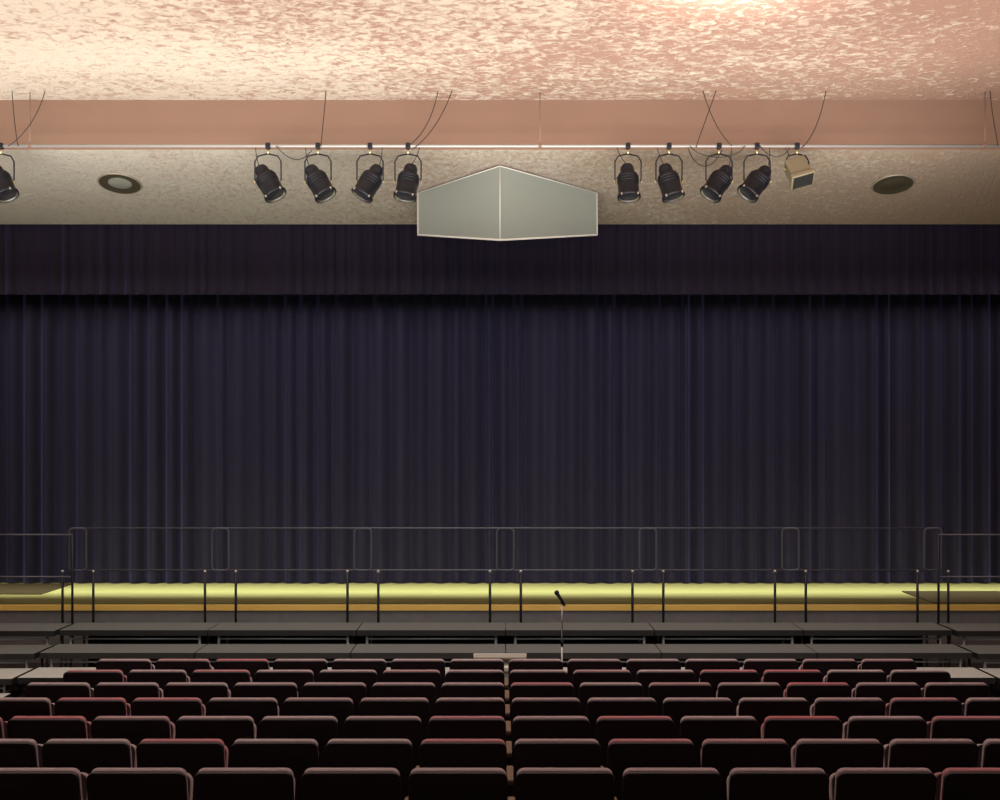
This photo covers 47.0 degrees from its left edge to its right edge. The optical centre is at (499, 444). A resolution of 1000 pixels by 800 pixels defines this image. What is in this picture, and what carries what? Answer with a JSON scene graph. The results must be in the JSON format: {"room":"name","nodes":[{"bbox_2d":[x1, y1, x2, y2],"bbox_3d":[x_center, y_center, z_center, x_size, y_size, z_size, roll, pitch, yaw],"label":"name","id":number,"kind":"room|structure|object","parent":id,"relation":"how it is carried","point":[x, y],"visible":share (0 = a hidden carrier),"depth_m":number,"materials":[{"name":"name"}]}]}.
{"room":"theater auditorium","nodes":[
{"label":"theater auditorium","id":0,"kind":"room"},
{"bbox_2d":[0,0,999,99],"bbox_3d":[0.000,-4.695,9.000,18.800,0.300,24.000,0,0,0],"label":"ceiling","id":1,"kind":"structure","parent":0,"point":[63,49],"depth_m":13.08,"materials":[{"name":"paint"}]},
{"bbox_2d":[0,100,999,223],"bbox_3d":[0.000,-3.928,16.200,18.800,1.235,2.100,0,0,0],"label":"soffit beam","id":2,"kind":"structure","parent":1,"relation":"attached to","point":[54,185],"depth_m":15.27,"materials":[{"name":"paint"}]},
{"bbox_2d":[97,173,141,193],"bbox_3d":[-5.293,-3.642,16.017,0.600,0.171,0.578,0,0,0],"label":"recessed light","id":3,"kind":"object","parent":2,"relation":"on","point":[120,183],"visible":1,"depth_m":16.00,"materials":[{"name":"brown metal"}]},
{"bbox_2d":[417,165,597,240],"bbox_3d":[0.106,-3.259,16.265,2.557,1.018,1.570,0,0,0],"label":"cluster","id":4,"kind":"object","parent":2,"relation":"attached to","point":[498,203],"visible":1,"depth_m":15.83,"materials":[{"name":"fabric"}]},
{"bbox_2d":[871,174,914,194],"bbox_3d":[5.484,-3.634,16.044,0.580,0.165,0.559,0,0,0],"label":"recessed light","id":5,"kind":"object","parent":2,"relation":"on","point":[896,183],"visible":1,"depth_m":16.04,"materials":[{"name":"brown metal"}]},
{"bbox_2d":[0,91,999,203],"bbox_3d":[0.000,-3.831,14.776,18.760,1.435,0.387,0,0,0],"label":"stage lights","id":6,"kind":"object","parent":1,"relation":"hanging from","point":[798,171],"visible":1,"depth_m":14.78,"materials":[{"name":"metal"}]},
{"bbox_2d":[0,143,19,203],"bbox_3d":[-6.393,-3.499,14.778,0.417,0.772,0.346,0,0,0],"label":"spotlight","id":7,"kind":"object","parent":6,"relation":"attached to","point":[8,191],"depth_m":14.77,"materials":[{"name":"black metal"}]},
{"bbox_2d":[254,143,286,203],"bbox_3d":[-2.955,-3.500,14.778,0.421,0.772,0.346,0,0,0],"label":"spotlight","id":8,"kind":"object","parent":6,"relation":"attached to","point":[267,180],"depth_m":14.75,"materials":[{"name":"black metal"}]},
{"bbox_2d":[304,143,336,203],"bbox_3d":[-2.312,-3.500,14.778,0.421,0.772,0.346,0,0,0],"label":"spotlight","id":9,"kind":"object","parent":6,"relation":"attached to","point":[322,189],"depth_m":14.75,"materials":[{"name":"black metal"}]},
{"bbox_2d":[351,143,383,203],"bbox_3d":[-1.701,-3.499,14.778,0.418,0.772,0.346,0,0,0],"label":"spotlight","id":10,"kind":"object","parent":6,"relation":"attached to","point":[370,180],"depth_m":14.75,"materials":[{"name":"black metal"}]},
{"bbox_2d":[393,143,421,202],"bbox_3d":[-1.187,-3.503,14.775,0.368,0.766,0.353,0,0,0],"label":"spotlight","id":11,"kind":"object","parent":6,"relation":"attached to","point":[408,179],"depth_m":14.75,"materials":[{"name":"black metal"}]},
{"bbox_2d":[614,143,641,202],"bbox_3d":[1.648,-3.509,14.775,0.361,0.754,0.353,0,0,0],"label":"spotlight","id":12,"kind":"object","parent":6,"relation":"attached to","point":[627,179],"depth_m":14.75,"materials":[{"name":"black metal"}]},
{"bbox_2d":[655,143,684,203],"bbox_3d":[2.185,-3.502,14.778,0.380,0.768,0.346,0,0,0],"label":"spotlight","id":13,"kind":"object","parent":6,"relation":"attached to","point":[668,180],"depth_m":14.75,"materials":[{"name":"black metal"}]},
{"bbox_2d":[700,143,732,203],"bbox_3d":[2.785,-3.501,14.778,0.430,0.769,0.346,0,0,0],"label":"spotlight","id":14,"kind":"object","parent":6,"relation":"attached to","point":[720,179],"depth_m":14.76,"materials":[{"name":"black metal"}]},
{"bbox_2d":[737,143,770,202],"bbox_3d":[3.276,-3.502,14.778,0.447,0.767,0.346,0,0,0],"label":"spotlight","id":15,"kind":"object","parent":6,"relation":"attached to","point":[758,180],"depth_m":14.75,"materials":[{"name":"black metal"}]},
{"bbox_2d":[784,143,814,189],"bbox_3d":[3.846,-3.581,14.766,0.377,0.608,0.351,0,0,0],"label":"spotlight","id":16,"kind":"object","parent":6,"relation":"attached to","point":[798,171],"depth_m":14.72,"materials":[{"name":"beige metal"}]},
{"bbox_2d":[0,582,999,662],"bbox_3d":[0.000,2.653,18.138,18.800,1.094,5.724,0,0,0],"label":"stage","id":17,"kind":"structure","parent":0,"point":[20,602],"depth_m":15.30,"materials":[{"name":"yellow wood"}]},
{"bbox_2d":[0,294,999,582],"bbox_3d":[0.069,-0.794,17.625,18.838,5.812,0.150,0,0,0],"label":"curtain","id":18,"kind":"object","parent":17,"relation":"on","point":[128,410],"visible":0.74,"depth_m":17.64,"materials":[{"name":"fabric"}]},
{"bbox_2d":[0,663,999,697],"bbox_3d":[0.000,2.560,6.150,18.800,1.280,18.300,0,0,0],"label":"floor","id":19,"kind":"structure","parent":0,"point":[15,693],"depth_m":15.06,"materials":[{"name":"concrete"}]},
{"bbox_2d":[0,739,43,767],"bbox_3d":[-3.047,2.185,7.004,0.575,0.860,0.383,0,0,0],"label":"seat","id":20,"kind":"object","parent":19,"relation":"on","point":[14,753],"visible":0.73,"depth_m":6.83,"materials":[{"name":"fabric"}]},
{"bbox_2d":[0,698,54,720],"bbox_3d":[-3.607,2.299,8.644,0.575,0.860,0.383,0,0,0],"label":"seat","id":21,"kind":"object","parent":19,"relation":"on","point":[9,707],"visible":0.38,"depth_m":8.46,"materials":[{"name":"fabric"}]},
{"bbox_2d":[0,768,88,799],"bbox_3d":[-2.487,2.128,6.184,0.575,0.860,0.383,0,0,0],"label":"seat","id":22,"kind":"object","parent":19,"relation":"on","point":[15,783],"visible":0.91,"depth_m":6.01,"materials":[{"name":"fabric"}]},
{"bbox_2d":[7,716,91,743],"bbox_3d":[-3.047,2.242,7.824,0.575,0.860,0.383,0,0,0],"label":"seat","id":23,"kind":"object","parent":19,"relation":"on","point":[41,729],"visible":0.38,"depth_m":7.65,"materials":[{"name":"fabric"}]},
{"bbox_2d":[24,682,93,702],"bbox_3d":[-3.607,2.356,9.464,0.575,0.860,0.383,0,0,0],"label":"seat","id":24,"kind":"object","parent":19,"relation":"on","point":[53,691],"visible":0.3,"depth_m":9.28,"materials":[{"name":"fabric"}]},
{"bbox_2d":[42,739,136,773],"bbox_3d":[-2.487,2.185,7.004,0.575,0.860,0.383,0,0,0],"label":"seat","id":25,"kind":"object","parent":19,"relation":"on","point":[85,755],"visible":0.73,"depth_m":6.83,"materials":[{"name":"fabric"}]},
{"bbox_2d":[54,698,130,721],"bbox_3d":[-3.047,2.299,8.644,0.575,0.860,0.383,0,0,0],"label":"seat","id":26,"kind":"object","parent":19,"relation":"on","point":[89,708],"visible":0.34,"depth_m":8.46,"materials":[{"name":"fabric"}]},
{"bbox_2d":[63,670,126,687],"bbox_3d":[-3.607,2.413,10.284,0.575,0.860,0.383,0,0,0],"label":"seat","id":27,"kind":"object","parent":19,"relation":"on","point":[93,678],"visible":0.29,"depth_m":10.10,"materials":[{"name":"fabric"}]},
{"bbox_2d":[96,659,154,675],"bbox_3d":[-3.607,2.470,11.104,0.575,0.860,0.383,0,0,0],"label":"seat","id":28,"kind":"object","parent":19,"relation":"on","point":[125,665],"visible":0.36,"depth_m":10.92,"materials":[{"name":"fabric"}]},
{"bbox_2d":[94,682,163,704],"bbox_3d":[-3.047,2.356,9.464,0.575,0.860,0.383,0,0,0],"label":"seat","id":29,"kind":"object","parent":19,"relation":"on","point":[129,691],"visible":0.3,"depth_m":9.28,"materials":[{"name":"fabric"}]},
{"bbox_2d":[91,716,174,746],"bbox_3d":[-2.487,2.242,7.824,0.575,0.860,0.383,0,0,0],"label":"seat","id":30,"kind":"object","parent":19,"relation":"on","point":[134,729],"visible":0.39,"depth_m":7.65,"materials":[{"name":"fabric"}]},
{"bbox_2d":[86,768,192,799],"bbox_3d":[-1.927,2.128,6.184,0.575,0.860,0.383,0,0,0],"label":"seat","id":31,"kind":"object","parent":19,"relation":"on","point":[102,783],"visible":1,"depth_m":6.01,"materials":[{"name":"fabric"}]},
{"bbox_2d":[127,670,189,689],"bbox_3d":[-3.047,2.413,10.284,0.575,0.860,0.383,0,0,0],"label":"seat","id":32,"kind":"object","parent":19,"relation":"on","point":[162,678],"visible":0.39,"depth_m":10.10,"materials":[{"name":"fabric"}]},
{"bbox_2d":[130,698,205,738],"bbox_3d":[-2.487,2.299,8.644,0.575,0.860,0.383,0,0,0],"label":"seat","id":33,"kind":"object","parent":19,"relation":"on","point":[173,708],"visible":0.34,"depth_m":8.46,"materials":[{"name":"fabric"}]},
{"bbox_2d":[136,739,228,799],"bbox_3d":[-1.927,2.185,7.004,0.575,0.860,0.383,0,0,0],"label":"seat","id":34,"kind":"object","parent":19,"relation":"on","point":[192,755],"visible":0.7,"depth_m":6.83,"materials":[{"name":"fabric"}]},
{"bbox_2d":[163,682,230,715],"bbox_3d":[-2.487,2.356,9.464,0.575,0.860,0.383,0,0,0],"label":"seat","id":35,"kind":"object","parent":19,"relation":"on","point":[205,691],"visible":0.37,"depth_m":9.28,"materials":[{"name":"fabric"}]},
{"bbox_2d":[175,716,256,767],"bbox_3d":[-1.927,2.242,7.824,0.575,0.860,0.383,0,0,0],"label":"seat","id":36,"kind":"object","parent":19,"relation":"on","point":[228,729],"visible":0.38,"depth_m":7.65,"materials":[{"name":"fabric"}]},
{"bbox_2d":[190,670,251,697],"bbox_3d":[-2.487,2.413,10.284,0.575,0.860,0.383,0,0,0],"label":"seat","id":37,"kind":"object","parent":19,"relation":"on","point":[231,678],"visible":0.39,"depth_m":10.10,"materials":[{"name":"fabric"}]},
{"bbox_2d":[207,698,278,738],"bbox_3d":[-1.927,2.299,8.644,0.575,0.860,0.383,0,0,0],"label":"seat","id":38,"kind":"object","parent":19,"relation":"on","point":[256,708],"visible":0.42,"depth_m":8.46,"materials":[{"name":"fabric"}]},
{"bbox_2d":[194,768,294,799],"bbox_3d":[-1.367,2.128,6.184,0.575,0.860,0.383,0,0,0],"label":"seat","id":39,"kind":"object","parent":19,"relation":"on","point":[209,783],"visible":1,"depth_m":6.01,"materials":[{"name":"fabric"}]},
{"bbox_2d":[232,682,297,715],"bbox_3d":[-1.927,2.356,9.464,0.575,0.860,0.383,0,0,0],"label":"seat","id":40,"kind":"object","parent":19,"relation":"on","point":[280,691],"visible":0.34,"depth_m":9.28,"materials":[{"name":"fabric"}]},
{"bbox_2d":[230,739,318,799],"bbox_3d":[-1.367,2.185,7.004,0.575,0.860,0.383,0,0,0],"label":"seat","id":41,"kind":"object","parent":19,"relation":"on","point":[298,755],"visible":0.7,"depth_m":6.83,"materials":[{"name":"fabric"}]},
{"bbox_2d":[254,670,313,697],"bbox_3d":[-1.927,2.413,10.284,0.575,0.860,0.383,0,0,0],"label":"seat","id":42,"kind":"object","parent":19,"relation":"on","point":[300,678],"visible":0.34,"depth_m":10.10,"materials":[{"name":"fabric"}]},
{"bbox_2d":[259,716,337,767],"bbox_3d":[-1.367,2.242,7.824,0.575,0.860,0.383,0,0,0],"label":"seat","id":43,"kind":"object","parent":19,"relation":"on","point":[322,729],"visible":0.41,"depth_m":7.65,"materials":[{"name":"fabric"}]},
{"bbox_2d":[273,659,327,681],"bbox_3d":[-1.927,2.470,11.104,0.575,0.860,0.383,0,0,0],"label":"seat","id":44,"kind":"object","parent":19,"relation":"on","point":[316,665],"visible":0.31,"depth_m":10.92,"materials":[{"name":"fabric"}]},
{"bbox_2d":[283,698,353,738],"bbox_3d":[-1.367,2.299,8.644,0.575,0.860,0.383,0,0,0],"label":"seat","id":45,"kind":"object","parent":19,"relation":"on","point":[341,709],"visible":0.39,"depth_m":8.46,"materials":[{"name":"fabric"}]},
{"bbox_2d":[302,682,366,715],"bbox_3d":[-1.367,2.356,9.464,0.575,0.860,0.383,0,0,0],"label":"seat","id":46,"kind":"object","parent":19,"relation":"on","point":[356,691],"visible":0.34,"depth_m":9.28,"materials":[{"name":"fabric"}]},
{"bbox_2d":[318,670,376,697],"bbox_3d":[-1.367,2.413,10.284,0.575,0.860,0.383,0,0,0],"label":"seat","id":47,"kind":"object","parent":19,"relation":"on","point":[368,677],"visible":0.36,"depth_m":10.10,"materials":[{"name":"fabric"}]},
{"bbox_2d":[301,768,400,799],"bbox_3d":[-0.807,2.128,6.184,0.575,0.860,0.383,0,0,0],"label":"seat","id":48,"kind":"object","parent":19,"relation":"on","point":[316,783],"visible":1,"depth_m":6.01,"materials":[{"name":"fabric"}]},
{"bbox_2d":[332,659,386,681],"bbox_3d":[-1.367,2.470,11.104,0.575,0.860,0.383,0,0,0],"label":"seat","id":49,"kind":"object","parent":19,"relation":"on","point":[379,665],"visible":0.28,"depth_m":10.92,"materials":[{"name":"fabric"}]},
{"bbox_2d":[325,739,412,799],"bbox_3d":[-0.807,2.185,7.004,0.575,0.860,0.383,0,0,0],"label":"seat","id":50,"kind":"object","parent":19,"relation":"on","point":[339,753],"visible":0.63,"depth_m":6.83,"materials":[{"name":"fabric"}]},
{"bbox_2d":[344,716,421,768],"bbox_3d":[-0.807,2.242,7.824,0.575,0.860,0.383,0,0,0],"label":"seat","id":51,"kind":"object","parent":19,"relation":"on","point":[355,727],"visible":0.32,"depth_m":7.65,"materials":[{"name":"fabric"}]},
{"bbox_2d":[359,698,429,740],"bbox_3d":[-0.807,2.299,8.644,0.575,0.860,0.383,0,0,0],"label":"seat","id":52,"kind":"object","parent":19,"relation":"on","point":[419,707],"visible":0.36,"depth_m":8.46,"materials":[{"name":"fabric"}]},
{"bbox_2d":[371,682,435,717],"bbox_3d":[-0.807,2.356,9.464,0.575,0.860,0.383,0,0,0],"label":"seat","id":53,"kind":"object","parent":19,"relation":"on","point":[427,690],"visible":0.34,"depth_m":9.28,"materials":[{"name":"fabric"}]},
{"bbox_2d":[382,670,440,700],"bbox_3d":[-0.807,2.413,10.284,0.575,0.860,0.383,0,0,0],"label":"seat","id":54,"kind":"object","parent":19,"relation":"on","point":[433,676],"visible":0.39,"depth_m":10.10,"materials":[{"name":"fabric"}]},
{"bbox_2d":[391,659,444,686],"bbox_3d":[-0.807,2.470,11.104,0.575,0.860,0.383,0,0,0],"label":"seat","id":55,"kind":"object","parent":19,"relation":"on","point":[396,664],"visible":0.32,"depth_m":10.92,"materials":[{"name":"fabric"}]},
{"bbox_2d":[404,768,507,799],"bbox_3d":[-0.247,2.128,6.184,0.575,0.860,0.383,0,0,0],"label":"seat","id":56,"kind":"object","parent":19,"relation":"on","point":[423,783],"visible":1,"depth_m":6.01,"materials":[{"name":"fabric"}]},
{"bbox_2d":[416,739,506,774],"bbox_3d":[-0.247,2.185,7.004,0.575,0.860,0.383,0,0,0],"label":"seat","id":57,"kind":"object","parent":19,"relation":"on","point":[433,753],"visible":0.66,"depth_m":6.83,"materials":[{"name":"fabric"}]},
{"bbox_2d":[428,716,505,744],"bbox_3d":[-0.247,2.242,7.824,0.575,0.860,0.383,0,0,0],"label":"seat","id":58,"kind":"object","parent":19,"relation":"on","point":[439,727],"visible":0.3,"depth_m":7.65,"materials":[{"name":"fabric"}]},
{"bbox_2d":[435,698,504,719],"bbox_3d":[-0.247,2.299,8.644,0.575,0.860,0.383,0,0,0],"label":"seat","id":59,"kind":"object","parent":19,"relation":"on","point":[443,706],"visible":0.38,"depth_m":8.46,"materials":[{"name":"fabric"}]},
{"bbox_2d":[441,682,504,701],"bbox_3d":[-0.247,2.356,9.464,0.575,0.860,0.383,0,0,0],"label":"seat","id":60,"kind":"object","parent":19,"relation":"on","point":[448,689],"visible":0.29,"depth_m":9.28,"materials":[{"name":"fabric"}]},
{"bbox_2d":[445,670,504,686],"bbox_3d":[-0.247,2.413,10.284,0.575,0.860,0.383,0,0,0],"label":"seat","id":61,"kind":"object","parent":19,"relation":"on","point":[451,675],"visible":0.3,"depth_m":10.10,"materials":[{"name":"fabric"}]},
{"bbox_2d":[0,527,999,697],"bbox_3d":[0.070,1.999,13.658,14.852,1.862,2.585,0,0,0],"label":"platform","id":62,"kind":"object","parent":19,"relation":"on","point":[153,642],"visible":0.58,"depth_m":14.34,"materials":[{"name":"metal"}]},
{"bbox_2d":[505,659,562,689],"bbox_3d":[0.312,2.470,11.104,0.575,0.860,0.383,0,0,0],"label":"seat","id":63,"kind":"object","parent":19,"relation":"on","point":[514,664],"visible":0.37,"depth_m":10.92,"materials":[{"name":"fabric"}]},
{"bbox_2d":[505,670,567,703],"bbox_3d":[0.312,2.413,10.284,0.575,0.860,0.383,0,0,0],"label":"seat","id":64,"kind":"object","parent":19,"relation":"on","point":[515,675],"visible":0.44,"depth_m":10.10,"materials":[{"name":"fabric"}]},
{"bbox_2d":[505,682,573,740],"bbox_3d":[0.312,2.356,9.464,0.575,0.860,0.383,0,0,0],"label":"seat","id":65,"kind":"object","parent":19,"relation":"on","point":[517,689],"visible":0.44,"depth_m":9.28,"materials":[{"name":"fabric"}]},
{"bbox_2d":[505,698,581,740],"bbox_3d":[0.312,2.299,8.644,0.575,0.860,0.383,0,0,0],"label":"seat","id":66,"kind":"object","parent":19,"relation":"on","point":[519,706],"visible":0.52,"depth_m":8.46,"materials":[{"name":"fabric"}]},
{"bbox_2d":[506,716,589,765],"bbox_3d":[0.312,2.242,7.824,0.575,0.860,0.383,0,0,0],"label":"seat","id":67,"kind":"object","parent":19,"relation":"on","point":[523,727],"visible":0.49,"depth_m":7.65,"materials":[{"name":"fabric"}]},
{"bbox_2d":[507,739,600,796],"bbox_3d":[0.312,2.185,7.004,0.575,0.860,0.383,0,0,0],"label":"seat","id":68,"kind":"object","parent":19,"relation":"on","point":[527,753],"visible":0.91,"depth_m":6.83,"materials":[{"name":"fabric"}]},
{"bbox_2d":[508,768,614,799],"bbox_3d":[0.312,2.128,6.184,0.575,0.860,0.383,0,0,0],"label":"seat","id":69,"kind":"object","parent":19,"relation":"on","point":[530,783],"visible":0.95,"depth_m":6.01,"materials":[{"name":"fabric"}]},
{"bbox_2d":[567,659,621,684],"bbox_3d":[0.873,2.470,11.104,0.575,0.860,0.383,0,0,0],"label":"seat","id":70,"kind":"object","parent":19,"relation":"on","point":[573,664],"visible":0.35,"depth_m":10.92,"materials":[{"name":"fabric"}]},
{"bbox_2d":[573,670,631,698],"bbox_3d":[0.873,2.413,10.284,0.575,0.860,0.383,0,0,0],"label":"seat","id":71,"kind":"object","parent":19,"relation":"on","point":[579,676],"visible":0.34,"depth_m":10.10,"materials":[{"name":"fabric"}]},
{"bbox_2d":[579,682,643,716],"bbox_3d":[0.873,2.356,9.464,0.575,0.860,0.383,0,0,0],"label":"seat","id":72,"kind":"object","parent":19,"relation":"on","point":[587,690],"visible":0.31,"depth_m":9.28,"materials":[{"name":"fabric"}]},
{"bbox_2d":[587,698,657,739],"bbox_3d":[0.873,2.299,8.644,0.575,0.860,0.383,0,0,0],"label":"seat","id":73,"kind":"object","parent":19,"relation":"on","point":[596,707],"visible":0.32,"depth_m":8.46,"materials":[{"name":"fabric"}]},
{"bbox_2d":[596,716,674,767],"bbox_3d":[0.873,2.242,7.824,0.575,0.860,0.383,0,0,0],"label":"seat","id":74,"kind":"object","parent":19,"relation":"on","point":[608,728],"visible":0.39,"depth_m":7.65,"materials":[{"name":"fabric"}]},
{"bbox_2d":[601,739,694,799],"bbox_3d":[0.873,2.185,7.004,0.575,0.860,0.383,0,0,0],"label":"seat","id":75,"kind":"object","parent":19,"relation":"on","point":[623,754],"visible":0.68,"depth_m":6.83,"materials":[{"name":"fabric"}]},
{"bbox_2d":[626,659,680,681],"bbox_3d":[1.433,2.470,11.104,0.575,0.860,0.383,0,0,0],"label":"seat","id":76,"kind":"object","parent":19,"relation":"on","point":[633,665],"visible":0.32,"depth_m":10.92,"materials":[{"name":"fabric"}]},
{"bbox_2d":[636,670,695,697],"bbox_3d":[1.433,2.413,10.284,0.575,0.860,0.383,0,0,0],"label":"seat","id":77,"kind":"object","parent":19,"relation":"on","point":[645,678],"visible":0.26,"depth_m":10.10,"materials":[{"name":"fabric"}]},
{"bbox_2d":[615,768,721,799],"bbox_3d":[0.873,2.128,6.184,0.575,0.860,0.383,0,0,0],"label":"seat","id":78,"kind":"object","parent":19,"relation":"on","point":[637,783],"visible":0.95,"depth_m":6.01,"materials":[{"name":"fabric"}]},
{"bbox_2d":[648,682,712,715],"bbox_3d":[1.433,2.356,9.464,0.575,0.860,0.383,0,0,0],"label":"seat","id":79,"kind":"object","parent":19,"relation":"on","point":[658,691],"visible":0.29,"depth_m":9.28,"materials":[{"name":"fabric"}]},
{"bbox_2d":[662,698,733,738],"bbox_3d":[1.433,2.299,8.644,0.575,0.860,0.383,0,0,0],"label":"seat","id":80,"kind":"object","parent":19,"relation":"on","point":[675,708],"visible":0.34,"depth_m":8.46,"materials":[{"name":"fabric"}]},
{"bbox_2d":[685,659,739,681],"bbox_3d":[1.992,2.470,11.104,0.575,0.860,0.383,0,0,0],"label":"seat","id":81,"kind":"object","parent":19,"relation":"on","point":[696,665],"visible":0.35,"depth_m":10.92,"materials":[{"name":"fabric"}]},
{"bbox_2d":[680,716,758,767],"bbox_3d":[1.433,2.242,7.824,0.575,0.860,0.383,0,0,0],"label":"seat","id":82,"kind":"object","parent":19,"relation":"on","point":[697,729],"visible":0.38,"depth_m":7.65,"materials":[{"name":"fabric"}]},
{"bbox_2d":[699,670,758,697],"bbox_3d":[1.992,2.413,10.284,0.575,0.860,0.383,0,0,0],"label":"seat","id":83,"kind":"object","parent":19,"relation":"on","point":[714,678],"visible":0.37,"depth_m":10.10,"materials":[{"name":"fabric"}]},
{"bbox_2d":[701,739,789,799],"bbox_3d":[1.433,2.185,7.004,0.575,0.860,0.383,0,0,0],"label":"seat","id":84,"kind":"object","parent":19,"relation":"on","point":[724,755],"visible":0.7,"depth_m":6.83,"materials":[{"name":"fabric"}]},
{"bbox_2d":[716,682,781,715],"bbox_3d":[1.992,2.356,9.464,0.575,0.860,0.383,0,0,0],"label":"seat","id":85,"kind":"object","parent":19,"relation":"on","point":[734,691],"visible":0.33,"depth_m":9.28,"materials":[{"name":"fabric"}]},
{"bbox_2d":[742,659,798,681],"bbox_3d":[2.553,2.470,11.104,0.575,0.860,0.383,0,0,0],"label":"seat","id":86,"kind":"object","parent":19,"relation":"on","point":[760,665],"visible":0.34,"depth_m":10.92,"materials":[{"name":"fabric"}]},
{"bbox_2d":[736,698,809,738],"bbox_3d":[1.992,2.299,8.644,0.575,0.860,0.383,0,0,0],"label":"seat","id":87,"kind":"object","parent":19,"relation":"on","point":[758,708],"visible":0.3,"depth_m":8.46,"materials":[{"name":"fabric"}]},
{"bbox_2d":[727,768,828,799],"bbox_3d":[1.433,2.128,6.184,0.575,0.860,0.383,0,0,0],"label":"seat","id":88,"kind":"object","parent":19,"relation":"on","point":[742,783],"visible":0.93,"depth_m":6.01,"materials":[{"name":"fabric"}]},
{"bbox_2d":[761,670,822,697],"bbox_3d":[2.553,2.413,10.284,0.575,0.860,0.383,0,0,0],"label":"seat","id":89,"kind":"object","parent":19,"relation":"on","point":[783,678],"visible":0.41,"depth_m":10.10,"materials":[{"name":"fabric"}]},
{"bbox_2d":[761,716,842,767],"bbox_3d":[1.992,2.242,7.824,0.575,0.860,0.383,0,0,0],"label":"seat","id":90,"kind":"object","parent":19,"relation":"on","point":[790,729],"visible":0.33,"depth_m":7.65,"materials":[{"name":"fabric"}]},
{"bbox_2d":[783,682,851,715],"bbox_3d":[2.553,2.356,9.464,0.575,0.860,0.383,0,0,0],"label":"seat","id":91,"kind":"object","parent":19,"relation":"on","point":[810,691],"visible":0.33,"depth_m":9.28,"materials":[{"name":"fabric"}]},
{"bbox_2d":[799,659,857,677],"bbox_3d":[3.112,2.470,11.104,0.575,0.860,0.383,0,0,0],"label":"seat","id":92,"kind":"object","parent":19,"relation":"on","point":[823,665],"visible":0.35,"depth_m":10.92,"materials":[{"name":"fabric"}]},
{"bbox_2d":[791,739,883,799],"bbox_3d":[1.992,2.185,7.004,0.575,0.860,0.383,0,0,0],"label":"seat","id":93,"kind":"object","parent":19,"relation":"on","point":[830,755],"visible":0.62,"depth_m":6.83,"materials":[{"name":"fabric"}]},
{"bbox_2d":[810,698,885,723],"bbox_3d":[2.553,2.299,8.644,0.575,0.860,0.383,0,0,0],"label":"seat","id":94,"kind":"object","parent":19,"relation":"on","point":[842,708],"visible":0.35,"depth_m":8.46,"materials":[{"name":"fabric"}]},
{"bbox_2d":[823,670,886,688],"bbox_3d":[3.112,2.413,10.284,0.575,0.860,0.383,0,0,0],"label":"seat","id":95,"kind":"object","parent":19,"relation":"on","point":[851,677],"visible":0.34,"depth_m":10.10,"materials":[{"name":"fabric"}]},
{"bbox_2d":[829,768,936,799],"bbox_3d":[1.992,2.128,6.184,0.575,0.860,0.383,0,0,0],"label":"seat","id":96,"kind":"object","parent":19,"relation":"on","point":[846,783],"visible":0.91,"depth_m":6.01,"materials":[{"name":"fabric"}]},
{"bbox_2d":[842,716,926,745],"bbox_3d":[2.553,2.242,7.824,0.575,0.860,0.383,0,0,0],"label":"seat","id":97,"kind":"object","parent":19,"relation":"on","point":[884,729],"visible":0.31,"depth_m":7.65,"materials":[{"name":"fabric"}]},
{"bbox_2d":[851,682,920,703],"bbox_3d":[3.112,2.356,9.464,0.575,0.860,0.383,0,0,0],"label":"seat","id":98,"kind":"object","parent":19,"relation":"on","point":[885,691],"visible":0.33,"depth_m":9.28,"materials":[{"name":"fabric"}]},
{"bbox_2d":[858,659,916,675],"bbox_3d":[3.700,2.470,11.104,0.630,0.860,0.383,0,0,0],"label":"seat","id":99,"kind":"object","parent":19,"relation":"on","point":[886,665],"visible":0.18,"depth_m":10.92,"materials":[{"name":"fabric"}]},
{"bbox_2d":[887,670,950,687],"bbox_3d":[3.700,2.413,10.284,0.630,0.860,0.383,0,0,0],"label":"seat","id":100,"kind":"object","parent":19,"relation":"on","point":[920,677],"visible":0.28,"depth_m":10.10,"materials":[{"name":"fabric"}]},
{"bbox_2d":[885,698,961,721],"bbox_3d":[3.112,2.299,8.644,0.575,0.860,0.383,0,0,0],"label":"seat","id":101,"kind":"object","parent":19,"relation":"on","point":[926,708],"visible":0.34,"depth_m":8.46,"materials":[{"name":"fabric"}]},
{"bbox_2d":[883,739,978,773],"bbox_3d":[2.553,2.185,7.004,0.575,0.860,0.383,0,0,0],"label":"seat","id":102,"kind":"object","parent":19,"relation":"on","point":[936,755],"visible":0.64,"depth_m":6.83,"materials":[{"name":"fabric"}]},
{"bbox_2d":[921,682,989,702],"bbox_3d":[3.700,2.356,9.464,0.630,0.860,0.383,0,0,0],"label":"seat","id":103,"kind":"object","parent":19,"relation":"on","point":[961,691],"visible":0.23,"depth_m":9.28,"materials":[{"name":"fabric"}]},
{"bbox_2d":[926,716,999,743],"bbox_3d":[3.112,2.242,7.824,0.575,0.860,0.383,0,0,0],"label":"seat","id":104,"kind":"object","parent":19,"relation":"on","point":[977,729],"visible":0.3,"depth_m":7.65,"materials":[{"name":"fabric"}]},
{"bbox_2d":[934,768,999,799],"bbox_3d":[2.553,2.128,6.184,0.575,0.860,0.383,0,0,0],"label":"seat","id":105,"kind":"object","parent":19,"relation":"on","point":[952,783],"visible":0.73,"depth_m":6.01,"materials":[{"name":"fabric"}]},
{"bbox_2d":[961,698,999,715],"bbox_3d":[3.700,2.299,8.644,0.630,0.860,0.383,0,0,0],"label":"seat","id":106,"kind":"object","parent":19,"relation":"on","point":[972,706],"visible":0.24,"depth_m":8.46,"materials":[{"name":"fabric"}]},
{"bbox_3d":[9.550,-1.100,9.000,0.300,9.000,24.600,0,0,0],"label":"wall","id":107,"kind":"structure","parent":0,"visible":0},
{"bbox_2d":[0,224,999,294],"bbox_3d":[0.082,-2.960,17.350,18.863,1.380,0.060,0,0,0],"label":"drape","id":108,"kind":"object","parent":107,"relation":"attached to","point":[36,259],"visible":0.73,"depth_m":17.35,"materials":[{"name":"fabric"}]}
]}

